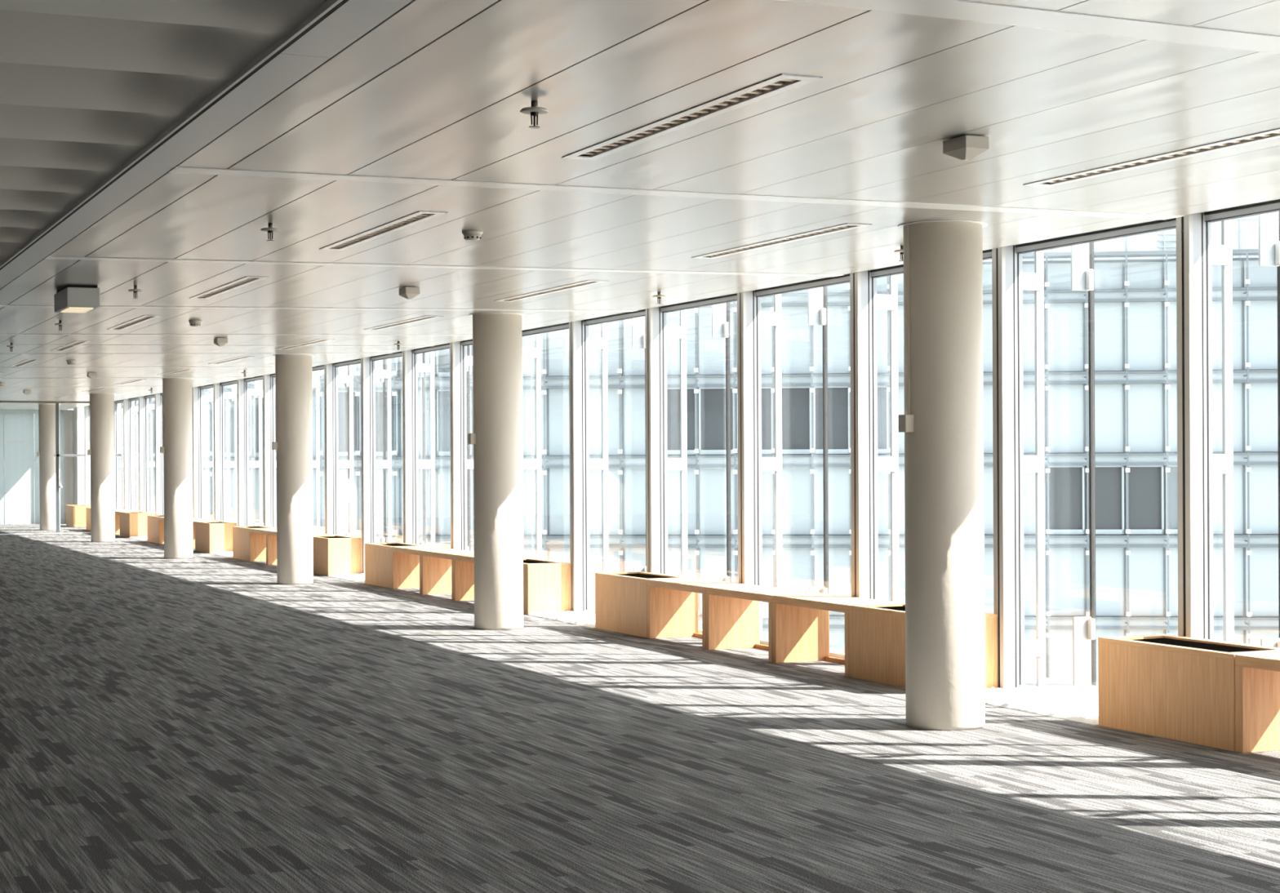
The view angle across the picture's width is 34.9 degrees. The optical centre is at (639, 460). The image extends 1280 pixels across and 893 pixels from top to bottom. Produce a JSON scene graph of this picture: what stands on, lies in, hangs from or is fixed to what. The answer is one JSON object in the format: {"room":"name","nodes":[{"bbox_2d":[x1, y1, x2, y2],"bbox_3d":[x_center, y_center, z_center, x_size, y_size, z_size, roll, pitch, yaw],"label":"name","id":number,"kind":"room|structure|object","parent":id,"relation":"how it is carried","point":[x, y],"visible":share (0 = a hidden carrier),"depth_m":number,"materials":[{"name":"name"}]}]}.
{"room":"empty office floor","nodes":[
{"label":"empty office floor","id":0,"kind":"room"},
{"bbox_2d":[0,409,64,524],"bbox_3d":[-21.352,0.075,46.254,16.000,3.000,0.330,0,0,-24],"label":"wall","id":1,"kind":"structure","parent":0,"point":[20,495],"depth_m":48.94,"materials":[{"name":"grey"}]},
{"bbox_2d":[0,0,348,270],"bbox_3d":[-7.314,-1.252,20.435,0.012,0.020,58.300,0,0,-24],"label":"trim","id":2,"kind":"structure","parent":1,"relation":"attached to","point":[329,5],"depth_m":7.35,"materials":[{"name":"white metal"}]},
{"bbox_2d":[0,0,412,288],"bbox_3d":[-7.215,-1.266,20.478,0.166,0.040,58.294,0,0,-24],"label":"trim","id":3,"kind":"structure","parent":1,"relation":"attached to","point":[353,19],"depth_m":7.42,"materials":[{"name":"white metal"}]},
{"bbox_2d":[63,406,84,523],"bbox_3d":[-13.612,0.126,49.333,0.650,2.820,0.900,0,0,-24],"label":"wall","id":4,"kind":"structure","parent":0,"point":[73,419],"depth_m":49.32,"materials":[{"name":"white paint"}]},
{"bbox_2d":[84,402,123,509],"bbox_3d":[-12.311,-0.070,47.244,0.921,4.000,2.037,0,0,-24],"label":"window","id":5,"kind":"structure","parent":4,"relation":"in","point":[86,409],"depth_m":47.72,"materials":[{"name":"silver metal"}]},
{"bbox_2d":[132,400,136,511],"bbox_3d":[-11.583,-0.074,45.581,0.921,4.000,2.037,0,0,-24],"label":"window","id":6,"kind":"structure","parent":4,"relation":"in","point":[134,402],"depth_m":46.68,"materials":[{"name":"silver metal"}]},
{"bbox_2d":[85,199,1277,406],"bbox_3d":[-2.113,-1.506,22.714,0.450,0.470,58.300,0,0,-24],"label":"trim","id":7,"kind":"structure","parent":4,"relation":"attached to","point":[1277,199],"depth_m":13.84,"materials":[{"name":"white metal"}]},
{"bbox_2d":[590,602,1098,697],"bbox_3d":[-1.789,1.667,23.394,0.720,0.320,59.300,0,0,-24],"label":"trim","id":8,"kind":"structure","parent":4,"relation":"attached to","point":[1029,680],"depth_m":13.50,"materials":[{"name":"grey"}]},
{"bbox_2d":[138,394,155,512],"bbox_3d":[-9.398,-0.085,40.594,0.921,4.000,2.037,0,0,-24],"label":"window","id":9,"kind":"structure","parent":8,"relation":"on","point":[144,406],"depth_m":41.08,"materials":[{"name":"silver metal"}]},
{"bbox_2d":[155,392,164,515],"bbox_3d":[-8.670,-0.089,38.931,0.921,4.000,2.037,0,0,-24],"label":"window","id":10,"kind":"structure","parent":8,"relation":"on","point":[159,470],"depth_m":39.41,"materials":[{"name":"silver metal"}]},
{"bbox_2d":[191,383,234,522],"bbox_3d":[-7.213,-0.096,35.606,0.921,4.000,2.037,0,0,-24],"label":"window","id":11,"kind":"structure","parent":8,"relation":"on","point":[197,398],"depth_m":36.10,"materials":[{"name":"silver metal"}]},
{"bbox_2d":[213,379,263,526],"bbox_3d":[-6.485,-0.100,33.944,0.921,4.000,2.037,0,0,-24],"label":"window","id":12,"kind":"structure","parent":8,"relation":"on","point":[220,395],"depth_m":34.45,"materials":[{"name":"silver metal"}]},
{"bbox_2d":[236,375,262,526],"bbox_3d":[-5.757,-0.103,32.281,0.921,4.000,2.037,0,0,-24],"label":"window","id":13,"kind":"structure","parent":8,"relation":"on","point":[243,392],"depth_m":32.78,"materials":[{"name":"silver metal"}]},
{"bbox_2d":[262,370,315,532],"bbox_3d":[-5.029,-0.107,30.619,0.921,4.000,2.037,0,0,-24],"label":"window","id":14,"kind":"structure","parent":8,"relation":"on","point":[268,380],"depth_m":31.11,"materials":[{"name":"silver metal"}]},
{"bbox_2d":[311,364,349,536],"bbox_3d":[-4.300,-0.111,28.956,0.921,4.000,2.037,0,0,-24],"label":"window","id":15,"kind":"structure","parent":8,"relation":"on","point":[343,371],"depth_m":29.70,"materials":[{"name":"silver metal"}]},
{"bbox_2d":[324,358,386,542],"bbox_3d":[-3.572,-0.114,27.294,0.921,4.000,2.037,0,0,-24],"label":"window","id":16,"kind":"structure","parent":8,"relation":"on","point":[331,379],"depth_m":27.81,"materials":[{"name":"silver metal"}]},
{"bbox_2d":[360,351,426,573],"bbox_3d":[-2.844,-0.118,25.631,0.921,4.000,2.037,0,0,-24],"label":"window","id":17,"kind":"structure","parent":8,"relation":"on","point":[369,373],"depth_m":26.14,"materials":[{"name":"silver metal"}]},
{"bbox_2d":[402,342,471,551],"bbox_3d":[-2.116,-0.121,23.969,0.921,4.000,2.037,0,0,-24],"label":"window","id":18,"kind":"structure","parent":8,"relation":"on","point":[411,366],"depth_m":24.48,"materials":[{"name":"silver metal"}]},
{"bbox_2d":[449,338,473,550],"bbox_3d":[-1.388,-0.125,22.306,0.921,4.000,2.037,0,0,-24],"label":"window","id":19,"kind":"structure","parent":8,"relation":"on","point":[459,360],"depth_m":22.80,"materials":[{"name":"silver metal"}]},
{"bbox_2d":[521,322,569,563],"bbox_3d":[-0.659,-0.129,20.644,0.921,4.000,2.037,0,0,-24],"label":"window","id":20,"kind":"structure","parent":8,"relation":"on","point":[527,353],"depth_m":21.38,"materials":[{"name":"silver metal"}]},
{"bbox_2d":[568,309,646,613],"bbox_3d":[0.069,-0.132,18.981,0.921,4.000,2.037,0,0,-24],"label":"window","id":21,"kind":"structure","parent":8,"relation":"on","point":[580,342],"depth_m":19.49,"materials":[{"name":"silver metal"}]},
{"bbox_2d":[644,293,737,633],"bbox_3d":[0.797,-0.136,17.319,0.921,4.000,2.037,0,0,-24],"label":"window","id":22,"kind":"structure","parent":8,"relation":"on","point":[657,331],"depth_m":17.84,"materials":[{"name":"silver metal"}]},
{"bbox_2d":[737,273,849,659],"bbox_3d":[1.525,-0.140,15.656,0.921,4.000,2.037,0,0,-24],"label":"window","id":23,"kind":"structure","parent":8,"relation":"on","point":[750,318],"depth_m":16.17,"materials":[{"name":"silver metal"}]},
{"bbox_2d":[849,248,991,602],"bbox_3d":[2.253,-0.143,13.994,0.921,4.000,2.037,0,0,-24],"label":"window","id":24,"kind":"structure","parent":8,"relation":"on","point":[864,301],"depth_m":14.49,"materials":[{"name":"silver metal"}]},
{"bbox_2d":[991,217,1176,701],"bbox_3d":[2.982,-0.147,12.331,0.921,4.000,2.037,0,0,-24],"label":"window","id":25,"kind":"structure","parent":8,"relation":"on","point":[1009,281],"depth_m":12.85,"materials":[{"name":"silver metal"}]},
{"bbox_2d":[1176,199,1279,648],"bbox_3d":[3.710,-0.151,10.669,0.921,4.000,2.037,0,0,-24],"label":"window","id":26,"kind":"structure","parent":8,"relation":"on","point":[1197,464],"depth_m":11.18,"materials":[{"name":"silver metal"}]},
{"bbox_2d":[0,0,327,263],"bbox_3d":[-12.200,-1.268,18.491,10.500,0.075,58.460,0,0,-24],"label":"ceiling trim","id":27,"kind":"structure","parent":0,"point":[86,86],"depth_m":7.09,"materials":[{"name":"silver metal"}]},
{"bbox_2d":[3,0,328,261],"bbox_3d":[-12.115,-1.379,18.332,10.530,0.284,58.300,0,0,-24],"label":"ceiling","id":28,"kind":"structure","parent":0,"point":[327,0],"depth_m":7.29,"materials":[{"name":"silver metal"}]},
{"bbox_2d":[0,523,1279,892],"bbox_3d":[-9.485,1.640,19.641,16.370,0.250,58.600,0,0,-24],"label":"floor","id":29,"kind":"structure","parent":0,"point":[205,722],"depth_m":9.75,"materials":[{"name":"carpet"}]},
{"bbox_2d":[37,404,61,530],"bbox_3d":[-12.895,0.158,44.418,0.490,2.750,0.490,0,0,-24],"label":"column","id":30,"kind":"structure","parent":29,"relation":"on","point":[46,411],"depth_m":44.22,"materials":[{"name":"white paint"}]},
{"bbox_2d":[0,400,120,534],"bbox_3d":[-13.506,0.163,41.683,5.705,2.746,0.200,0,0,-24],"label":"glass wall","id":31,"kind":"structure","parent":29,"relation":"on","point":[56,455],"depth_m":42.26,"materials":[{"name":"white"}]},
{"bbox_2d":[123,396,138,510],"bbox_3d":[-10.126,-0.081,42.256,0.921,4.000,2.037,0,0,-24],"label":"window","id":32,"kind":"structure","parent":31,"relation":"in","point":[128,408],"depth_m":42.75,"materials":[{"name":"silver metal"}]},
{"bbox_2d":[114,398,151,512],"bbox_3d":[-10.854,-0.078,43.919,0.921,4.000,2.037,0,0,-24],"label":"window","id":33,"kind":"structure","parent":31,"relation":"in","point":[117,411],"depth_m":44.44,"materials":[{"name":"silver metal"}]},
{"bbox_2d":[66,504,90,527],"bbox_3d":[-12.974,1.291,47.056,0.440,0.484,1.116,0,0,-24],"label":"planter box","id":34,"kind":"object","parent":29,"relation":"on","point":[75,514],"visible":0.77,"depth_m":46.54,"materials":[{"name":"brown wood"}]},
{"bbox_2d":[85,507,90,530],"bbox_3d":[-11.743,1.285,44.243,0.440,0.484,1.116,0,0,-24],"label":"planter box","id":35,"kind":"object","parent":29,"relation":"on","point":[87,509],"visible":0.2,"depth_m":44.34,"materials":[{"name":"brown wood"}]},
{"bbox_2d":[88,393,115,542],"bbox_3d":[-9.982,0.143,37.768,0.490,2.750,0.490,0,0,-24],"label":"column","id":36,"kind":"structure","parent":29,"relation":"on","point":[102,405],"depth_m":37.59,"materials":[{"name":"white paint"}]},
{"bbox_2d":[115,510,140,534],"bbox_3d":[-10.395,1.278,41.166,0.440,0.484,1.114,0,0,-24],"label":"window seat","id":37,"kind":"object","parent":29,"relation":"on","point":[117,513],"visible":0.29,"depth_m":41.59,"materials":[{"name":"brown wood"}]},
{"bbox_2d":[120,511,152,537],"bbox_3d":[-9.945,1.276,40.140,0.440,0.484,1.116,0,0,-24],"label":"planter box","id":38,"kind":"object","parent":29,"relation":"on","point":[132,524],"visible":0.84,"depth_m":39.64,"materials":[{"name":"brown wood"}]},
{"bbox_2d":[146,515,164,543],"bbox_3d":[-8.733,1.270,37.374,0.440,0.484,1.116,0,0,-24],"label":"planter box","id":39,"kind":"object","parent":29,"relation":"on","point":[152,520],"visible":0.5,"depth_m":37.33,"materials":[{"name":"brown wood"}]},
{"bbox_2d":[158,516,195,543],"bbox_3d":[-8.284,1.267,36.348,0.440,0.484,1.114,0,0,-24],"label":"window seat","id":40,"kind":"object","parent":29,"relation":"on","point":[161,519],"visible":0.23,"depth_m":36.73,"materials":[{"name":"brown wood"}]},
{"bbox_2d":[162,377,193,559],"bbox_3d":[-7.069,0.128,31.118,0.490,2.750,0.490,0,0,-24],"label":"column","id":41,"kind":"structure","parent":29,"relation":"on","point":[177,392],"depth_m":30.93,"materials":[{"name":"white paint"}]},
{"bbox_2d":[160,378,164,453],"bbox_3d":[-7.292,-0.674,31.022,0.056,1.132,0.080,0,0,-24],"label":"junction box","id":42,"kind":"object","parent":41,"relation":"attached to","point":[162,448],"visible":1,"depth_m":31.02,"materials":[{"name":"beige plastic"}]},
{"bbox_2d":[192,519,222,551],"bbox_3d":[-7.385,1.263,34.296,0.440,0.484,1.114,0,0,-24],"label":"window seat","id":43,"kind":"object","parent":29,"relation":"on","point":[206,520],"visible":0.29,"depth_m":34.41,"materials":[{"name":"brown wood"}]},
{"bbox_2d":[195,521,236,553],"bbox_3d":[-6.936,1.261,33.270,0.440,0.484,1.116,0,0,-24],"label":"planter box","id":44,"kind":"object","parent":29,"relation":"on","point":[211,536],"visible":0.9,"depth_m":32.79,"materials":[{"name":"brown wood"}]},
{"bbox_2d":[209,551,232,557],"bbox_3d":[-6.328,1.480,31.997,0.570,0.035,1.680,0,0,-24],"label":"gravel bed","id":45,"kind":"object","parent":29,"relation":"on","point":[229,554],"visible":0.39,"depth_m":32.06,"materials":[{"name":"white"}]},
{"bbox_2d":[232,525,276,560],"bbox_3d":[-5.804,1.255,30.687,0.440,0.484,1.116,0,0,-24],"label":"planter box","id":46,"kind":"object","parent":29,"relation":"on","point":[240,534],"visible":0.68,"depth_m":30.63,"materials":[{"name":"brown wood"}]},
{"bbox_2d":[248,528,276,564],"bbox_3d":[-5.355,1.253,29.661,0.440,0.484,1.114,0,0,-24],"label":"window seat","id":47,"kind":"object","parent":29,"relation":"on","point":[257,536],"visible":0.48,"depth_m":30.07,"materials":[{"name":"brown wood"}]},
{"bbox_2d":[266,530,315,564],"bbox_3d":[-4.906,1.250,28.635,0.440,0.484,1.114,0,0,-24],"label":"window seat","id":48,"kind":"object","parent":29,"relation":"on","point":[271,535],"visible":0.23,"depth_m":29.03,"materials":[{"name":"brown wood"}]},
{"bbox_2d":[273,354,314,584],"bbox_3d":[-4.156,0.114,24.468,0.490,2.750,0.490,0,0,-24],"label":"column","id":49,"kind":"structure","parent":29,"relation":"on","point":[295,541],"depth_m":24.28,"materials":[{"name":"white paint"}]},
{"bbox_2d":[271,355,277,449],"bbox_3d":[-4.379,-0.688,24.372,0.056,1.132,0.080,0,0,-24],"label":"junction box","id":50,"kind":"object","parent":49,"relation":"attached to","point":[274,444],"visible":1,"depth_m":24.38,"materials":[{"name":"beige plastic"}]},
{"bbox_2d":[312,535,361,576],"bbox_3d":[-4.007,1.246,26.583,0.440,0.484,1.116,0,0,-24],"label":"planter box","id":51,"kind":"object","parent":29,"relation":"on","point":[332,554],"visible":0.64,"depth_m":26.11,"materials":[{"name":"brown wood"}]},
{"bbox_2d":[328,573,364,583],"bbox_3d":[-3.403,1.465,25.319,0.570,0.036,1.660,0,0,-24],"label":"gravel bed","id":52,"kind":"object","parent":29,"relation":"on","point":[360,578],"visible":0.52,"depth_m":25.45,"materials":[{"name":"white gravel"}]},
{"bbox_2d":[364,542,426,588],"bbox_3d":[-2.884,1.240,24.019,0.440,0.484,1.116,0,0,-24],"label":"planter box","id":53,"kind":"object","parent":29,"relation":"on","point":[378,556],"visible":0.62,"depth_m":23.95,"materials":[{"name":"brown wood"}]},
{"bbox_2d":[391,546,453,594],"bbox_3d":[-2.434,1.238,22.993,0.440,0.484,1.114,0,0,-24],"label":"window seat","id":54,"kind":"object","parent":29,"relation":"on","point":[406,560],"visible":0.56,"depth_m":23.40,"materials":[{"name":"brown wood"}]},
{"bbox_2d":[421,549,474,600],"bbox_3d":[-1.985,1.236,21.967,0.440,0.484,1.114,0,0,-24],"label":"window seat","id":55,"kind":"object","parent":29,"relation":"on","point":[437,566],"visible":0.53,"depth_m":22.37,"materials":[{"name":"brown wood"}]},
{"bbox_2d":[453,554,528,600],"bbox_3d":[-1.536,1.234,20.941,0.440,0.484,1.114,0,0,-24],"label":"window seat","id":56,"kind":"object","parent":29,"relation":"on","point":[463,564],"visible":0.2,"depth_m":21.34,"materials":[{"name":"brown wood"}]},
{"bbox_2d":[469,312,525,630],"bbox_3d":[-1.243,0.099,17.818,0.490,2.750,0.490,0,0,-24],"label":"column","id":57,"kind":"structure","parent":29,"relation":"on","point":[498,505],"depth_m":17.63,"materials":[{"name":"white paint"}]},
{"bbox_2d":[467,314,476,444],"bbox_3d":[-1.466,-0.703,17.722,0.056,1.132,0.080,0,0,-24],"label":"junction box","id":58,"kind":"object","parent":57,"relation":"attached to","point":[472,437],"visible":1,"depth_m":17.72,"materials":[{"name":"beige plastic"}]},
{"bbox_2d":[523,558,571,614],"bbox_3d":[-1.086,1.231,19.915,0.440,0.484,1.116,0,0,-24],"label":"planter box","id":59,"kind":"object","parent":29,"relation":"on","point":[546,583],"visible":0.67,"depth_m":19.41,"materials":[{"name":"brown wood"}]},
{"bbox_2d":[526,610,595,627],"bbox_3d":[-0.484,1.451,18.655,0.570,0.035,1.650,0,0,-24],"label":"gravel bed","id":60,"kind":"object","parent":29,"relation":"on","point":[585,619],"visible":0.64,"depth_m":18.78,"materials":[{"name":"white gravel"}]},
{"bbox_2d":[595,571,691,638],"bbox_3d":[0.033,1.226,17.360,0.440,0.484,1.116,0,0,-24],"label":"planter box","id":61,"kind":"object","parent":29,"relation":"on","point":[620,597],"visible":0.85,"depth_m":17.28,"materials":[{"name":"brown wood"}]},
{"bbox_2d":[647,577,752,649],"bbox_3d":[0.483,1.224,16.334,0.440,0.484,1.114,0,0,-24],"label":"window seat","id":62,"kind":"object","parent":29,"relation":"on","point":[672,603],"visible":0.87,"depth_m":16.75,"materials":[{"name":"brown wood"}]},
{"bbox_2d":[705,585,820,662],"bbox_3d":[0.932,1.221,15.308,0.440,0.484,1.114,0,0,-24],"label":"window seat","id":63,"kind":"object","parent":29,"relation":"on","point":[731,612],"visible":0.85,"depth_m":15.72,"materials":[{"name":"brown wood"}]},
{"bbox_2d":[772,593,902,676],"bbox_3d":[1.381,1.219,14.282,0.440,0.484,1.114,0,0,-24],"label":"window seat","id":64,"kind":"object","parent":29,"relation":"on","point":[800,622],"visible":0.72,"depth_m":14.69,"materials":[{"name":"brown wood"}]},
{"bbox_2d":[848,603,997,688],"bbox_3d":[1.831,1.217,13.256,0.440,0.484,1.116,0,0,-24],"label":"planter box","id":65,"kind":"object","parent":29,"relation":"on","point":[877,632],"visible":0.58,"depth_m":13.28,"materials":[{"name":"brown wood"}]},
{"bbox_2d":[897,220,987,730],"bbox_3d":[1.670,0.085,11.168,0.490,2.750,0.490,0,0,-24],"label":"column","id":66,"kind":"structure","parent":29,"relation":"on","point":[944,454],"depth_m":10.98,"materials":[{"name":"paint"}]},
{"bbox_2d":[897,224,914,432],"bbox_3d":[1.447,-0.717,11.072,0.056,1.132,0.080,0,0,-24],"label":"junction box","id":67,"kind":"object","parent":66,"relation":"attached to","point":[905,422],"visible":1,"depth_m":11.07,"materials":[{"name":"beige plastic"}]},
{"bbox_2d":[1097,634,1279,751],"bbox_3d":[2.938,1.211,10.728,0.440,0.484,1.116,0,0,-24],"label":"planter box","id":68,"kind":"object","parent":29,"relation":"on","point":[1180,688],"visible":0.91,"depth_m":10.63,"materials":[{"name":"brown wood"}]},
{"bbox_2d":[1235,652,1279,753],"bbox_3d":[3.388,1.209,9.702,0.440,0.484,1.114,0,0,-24],"label":"window seat","id":69,"kind":"object","parent":29,"relation":"on","point":[1257,676],"visible":1,"depth_m":10.11,"materials":[{"name":"brown wood"}]},
{"bbox_2d":[0,0,1279,409],"bbox_3d":[-4.717,-1.273,21.573,5.274,0.030,58.300,0,0,-24],"label":"ceiling","id":70,"kind":"structure","parent":0,"point":[437,89],"depth_m":8.81,"materials":[{"name":"silver metal"}]},
{"bbox_2d":[8,359,40,366],"bbox_3d":[-7.863,-1.286,25.981,0.155,0.094,2.000,0,0,-24],"label":"recessed light","id":71,"kind":"object","parent":70,"relation":"in","point":[28,361],"visible":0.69,"depth_m":25.92,"materials":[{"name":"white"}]},
{"bbox_2d":[50,340,90,351],"bbox_3d":[-6.238,-1.294,22.271,0.155,0.094,2.000,0,0,-24],"label":"recessed light","id":72,"kind":"object","parent":70,"relation":"in","point":[64,348],"visible":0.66,"depth_m":22.29,"materials":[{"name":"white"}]},
{"bbox_2d":[54,284,100,312],"bbox_3d":[-4.141,-1.180,14.947,0.230,0.163,0.680,0,0,-24],"label":"emergency light","id":73,"kind":"object","parent":70,"relation":"hanging from","point":[71,298],"visible":1,"depth_m":14.66,"materials":[{"name":"silver metal"}]},
{"bbox_2d":[60,306,93,312],"bbox_3d":[-4.140,-1.102,14.947,0.170,0.008,0.440,0,0,-24],"label":"diffuser","id":74,"kind":"object","parent":73,"relation":"attached to","point":[63,309],"depth_m":14.87,"materials":[{"name":"beige plastic"}]},
{"bbox_2d":[0,377,233,378],"bbox_3d":[-8.734,-1.237,30.741,5.850,0.004,0.109,0,0,1],"label":"trim","id":75,"kind":"structure","parent":70,"relation":"attached to","point":[144,377],"depth_m":30.70,"materials":[{"name":"white metal"}]},
{"bbox_2d":[106,315,160,329],"bbox_3d":[-4.646,-1.302,18.634,0.155,0.094,2.000,0,0,-24],"label":"recessed light","id":76,"kind":"object","parent":70,"relation":"in","point":[143,318],"visible":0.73,"depth_m":18.57,"materials":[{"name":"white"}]},
{"bbox_2d":[0,366,313,368],"bbox_3d":[-7.229,-1.245,27.306,5.727,0.004,0.112,0,0,-2],"label":"trim","id":77,"kind":"structure","parent":70,"relation":"attached to","point":[148,366],"depth_m":27.30,"materials":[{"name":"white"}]},
{"bbox_2d":[156,368,194,375],"bbox_3d":[-6.601,-1.292,28.881,0.155,0.094,2.000,0,0,-24],"label":"recessed light","id":78,"kind":"object","parent":70,"relation":"in","point":[182,370],"visible":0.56,"depth_m":28.83,"materials":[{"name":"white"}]},
{"bbox_2d":[0,352,392,354],"bbox_3d":[-5.745,-1.252,23.917,5.652,0.004,0.113,0,0,-4],"label":"trim","id":79,"kind":"structure","parent":70,"relation":"attached to","point":[291,353],"depth_m":23.97,"materials":[{"name":"white metal"}]},
{"bbox_2d":[0,344,435,346],"bbox_3d":[-5.019,-1.256,22.259,5.516,0.004,0.096,0,0,-8],"label":"trim","id":80,"kind":"structure","parent":70,"relation":"attached to","point":[0,344],"depth_m":22.34,"materials":[{"name":"white metal"}]},
{"bbox_2d":[213,337,227,346],"bbox_3d":[-4.327,-1.216,20.979,0.110,0.088,0.170,0,0,-24],"label":"sensor","id":81,"kind":"object","parent":70,"relation":"attached to","point":[218,341],"visible":1,"depth_m":20.91,"materials":[{"name":"beige plastic"}]},
{"bbox_2d":[189,275,268,298],"bbox_3d":[-3.045,-1.310,14.980,0.155,0.094,2.000,0,0,-24],"label":"recessed light","id":82,"kind":"object","parent":70,"relation":"in","point":[247,280],"visible":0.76,"depth_m":14.90,"materials":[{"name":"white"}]},
{"bbox_2d":[208,355,255,364],"bbox_3d":[-5.140,-1.299,25.547,0.155,0.094,2.000,0,0,-24],"label":"recessed light","id":83,"kind":"object","parent":70,"relation":"in","point":[242,357],"visible":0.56,"depth_m":25.50,"materials":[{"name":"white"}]},
{"bbox_2d":[0,333,472,335],"bbox_3d":[-4.220,-1.260,20.436,5.584,0.004,0.114,0,0,-6],"label":"trim","id":84,"kind":"structure","parent":70,"relation":"attached to","point":[0,334],"depth_m":20.42,"materials":[{"name":"white metal"}]},
{"bbox_2d":[260,222,279,240],"bbox_3d":[-1.985,-1.225,10.924,0.104,0.094,0.104,0,0,-24],"label":"sprinkler","id":85,"kind":"object","parent":70,"relation":"attached to","point":[270,229],"visible":1,"depth_m":10.91,"materials":[{"name":"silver metal"}]},
{"bbox_2d":[275,338,332,349],"bbox_3d":[-3.672,-1.307,22.194,0.155,0.094,2.000,0,0,-24],"label":"recessed light","id":86,"kind":"object","parent":70,"relation":"in","point":[319,340],"visible":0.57,"depth_m":22.09,"materials":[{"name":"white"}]},
{"bbox_2d":[0,305,638,311],"bbox_3d":[-2.712,-1.268,16.992,5.460,0.004,0.146,0,0,-10],"label":"trim","id":87,"kind":"structure","parent":70,"relation":"attached to","point":[180,307],"depth_m":17.02,"materials":[{"name":"white metal"}]},
{"bbox_2d":[319,210,448,250],"bbox_3d":[-1.460,-1.318,11.362,0.155,0.094,2.000,0,0,-24],"label":"recessed light","id":88,"kind":"object","parent":70,"relation":"in","point":[420,216],"visible":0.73,"depth_m":11.24,"materials":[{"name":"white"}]},
{"bbox_2d":[364,315,443,329],"bbox_3d":[-2.208,-1.314,18.851,0.155,0.094,2.000,0,0,-24],"label":"recessed light","id":89,"kind":"object","parent":70,"relation":"in","point":[424,317],"visible":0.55,"depth_m":18.79,"materials":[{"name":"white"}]},
{"bbox_2d":[399,286,419,299],"bbox_3d":[-1.699,-1.230,14.980,0.110,0.088,0.170,0,0,-24],"label":"sensor","id":90,"kind":"object","parent":70,"relation":"attached to","point":[407,292],"visible":1,"depth_m":14.91,"materials":[{"name":"beige plastic"}]},
{"bbox_2d":[44,256,844,276],"bbox_3d":[-1.157,-1.275,13.443,5.337,0.004,0.149,0,0,-17],"label":"trim","id":91,"kind":"structure","parent":70,"relation":"attached to","point":[46,257],"depth_m":13.36,"materials":[{"name":"white metal"}]},
{"bbox_2d":[462,230,483,240],"bbox_3d":[-0.934,-1.251,11.341,0.116,0.052,0.116,0,0,-24],"label":"smoke detector","id":92,"kind":"object","parent":70,"relation":"attached to","point":[468,235],"visible":1,"depth_m":11.30,"materials":[{"name":"beige plastic"}]},
{"bbox_2d":[520,100,548,128],"bbox_3d":[-0.376,-1.233,7.251,0.104,0.094,0.104,0,0,-24],"label":"sprinkler","id":93,"kind":"object","parent":70,"relation":"attached to","point":[534,110],"visible":1,"depth_m":7.24,"materials":[{"name":"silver metal"}]},
{"bbox_2d":[493,280,607,302],"bbox_3d":[-0.699,-1.321,15.407,0.155,0.094,2.000,0,0,-24],"label":"recessed light","id":94,"kind":"object","parent":70,"relation":"in","point":[580,284],"visible":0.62,"depth_m":15.33,"materials":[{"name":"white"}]},
{"bbox_2d":[168,166,1184,219],"bbox_3d":[0.404,-1.283,9.880,5.288,0.004,0.170,0,0,-22],"label":"trim","id":95,"kind":"structure","parent":70,"relation":"attached to","point":[177,169],"depth_m":9.74,"materials":[{"name":"white metal"}]},
{"bbox_2d":[561,73,822,159],"bbox_3d":[0.141,-1.326,7.707,0.155,0.094,2.000,0,0,-24],"label":"ceiling air vent","id":96,"kind":"object","parent":70,"relation":"in","point":[782,82],"visible":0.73,"depth_m":7.55,"materials":[{"name":"white metal"}]},
{"bbox_2d":[691,222,871,258],"bbox_3d":[0.798,-1.329,11.990,0.155,0.094,2.000,0,0,-24],"label":"recessed light","id":97,"kind":"object","parent":70,"relation":"in","point":[847,226],"visible":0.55,"depth_m":11.87,"materials":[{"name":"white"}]},
{"bbox_2d":[942,134,989,159],"bbox_3d":[1.303,-1.244,8.128,0.110,0.088,0.170,0,0,-24],"label":"sensor","id":98,"kind":"object","parent":70,"relation":"attached to","point":[966,147],"visible":1,"depth_m":8.07,"materials":[{"name":"beige plastic"}]},
{"bbox_2d":[779,0,1279,53],"bbox_3d":[1.967,-1.291,6.312,5.290,0.004,0.200,0,0,-26],"label":"trim","id":99,"kind":"structure","parent":70,"relation":"attached to","point":[949,9],"depth_m":5.96,"materials":[{"name":"white metal"}]},
{"bbox_2d":[1022,128,1279,186],"bbox_3d":[2.266,-1.336,8.638,0.155,0.094,2.000,0,0,-24],"label":"recessed light","id":100,"kind":"object","parent":70,"relation":"in","point":[1275,133],"visible":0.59,"depth_m":8.70,"materials":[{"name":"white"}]},
{"label":"outside","id":101,"kind":"structure","parent":0,"visible":0},
{"bbox_3d":[32.979,17.553,74.452,200.000,0.500,230.000,0,0,-24],"label":"ground","id":102,"kind":"structure","parent":101,"visible":0},
{"bbox_2d":[3,214,1279,685],"bbox_3d":[60.471,-0.357,88.291,192.852,35.046,14.780,0,0,6],"label":"office building","id":103,"kind":"structure","parent":102,"relation":"on","point":[1135,276],"depth_m":87.03,"materials":[{"name":"grey glass"}]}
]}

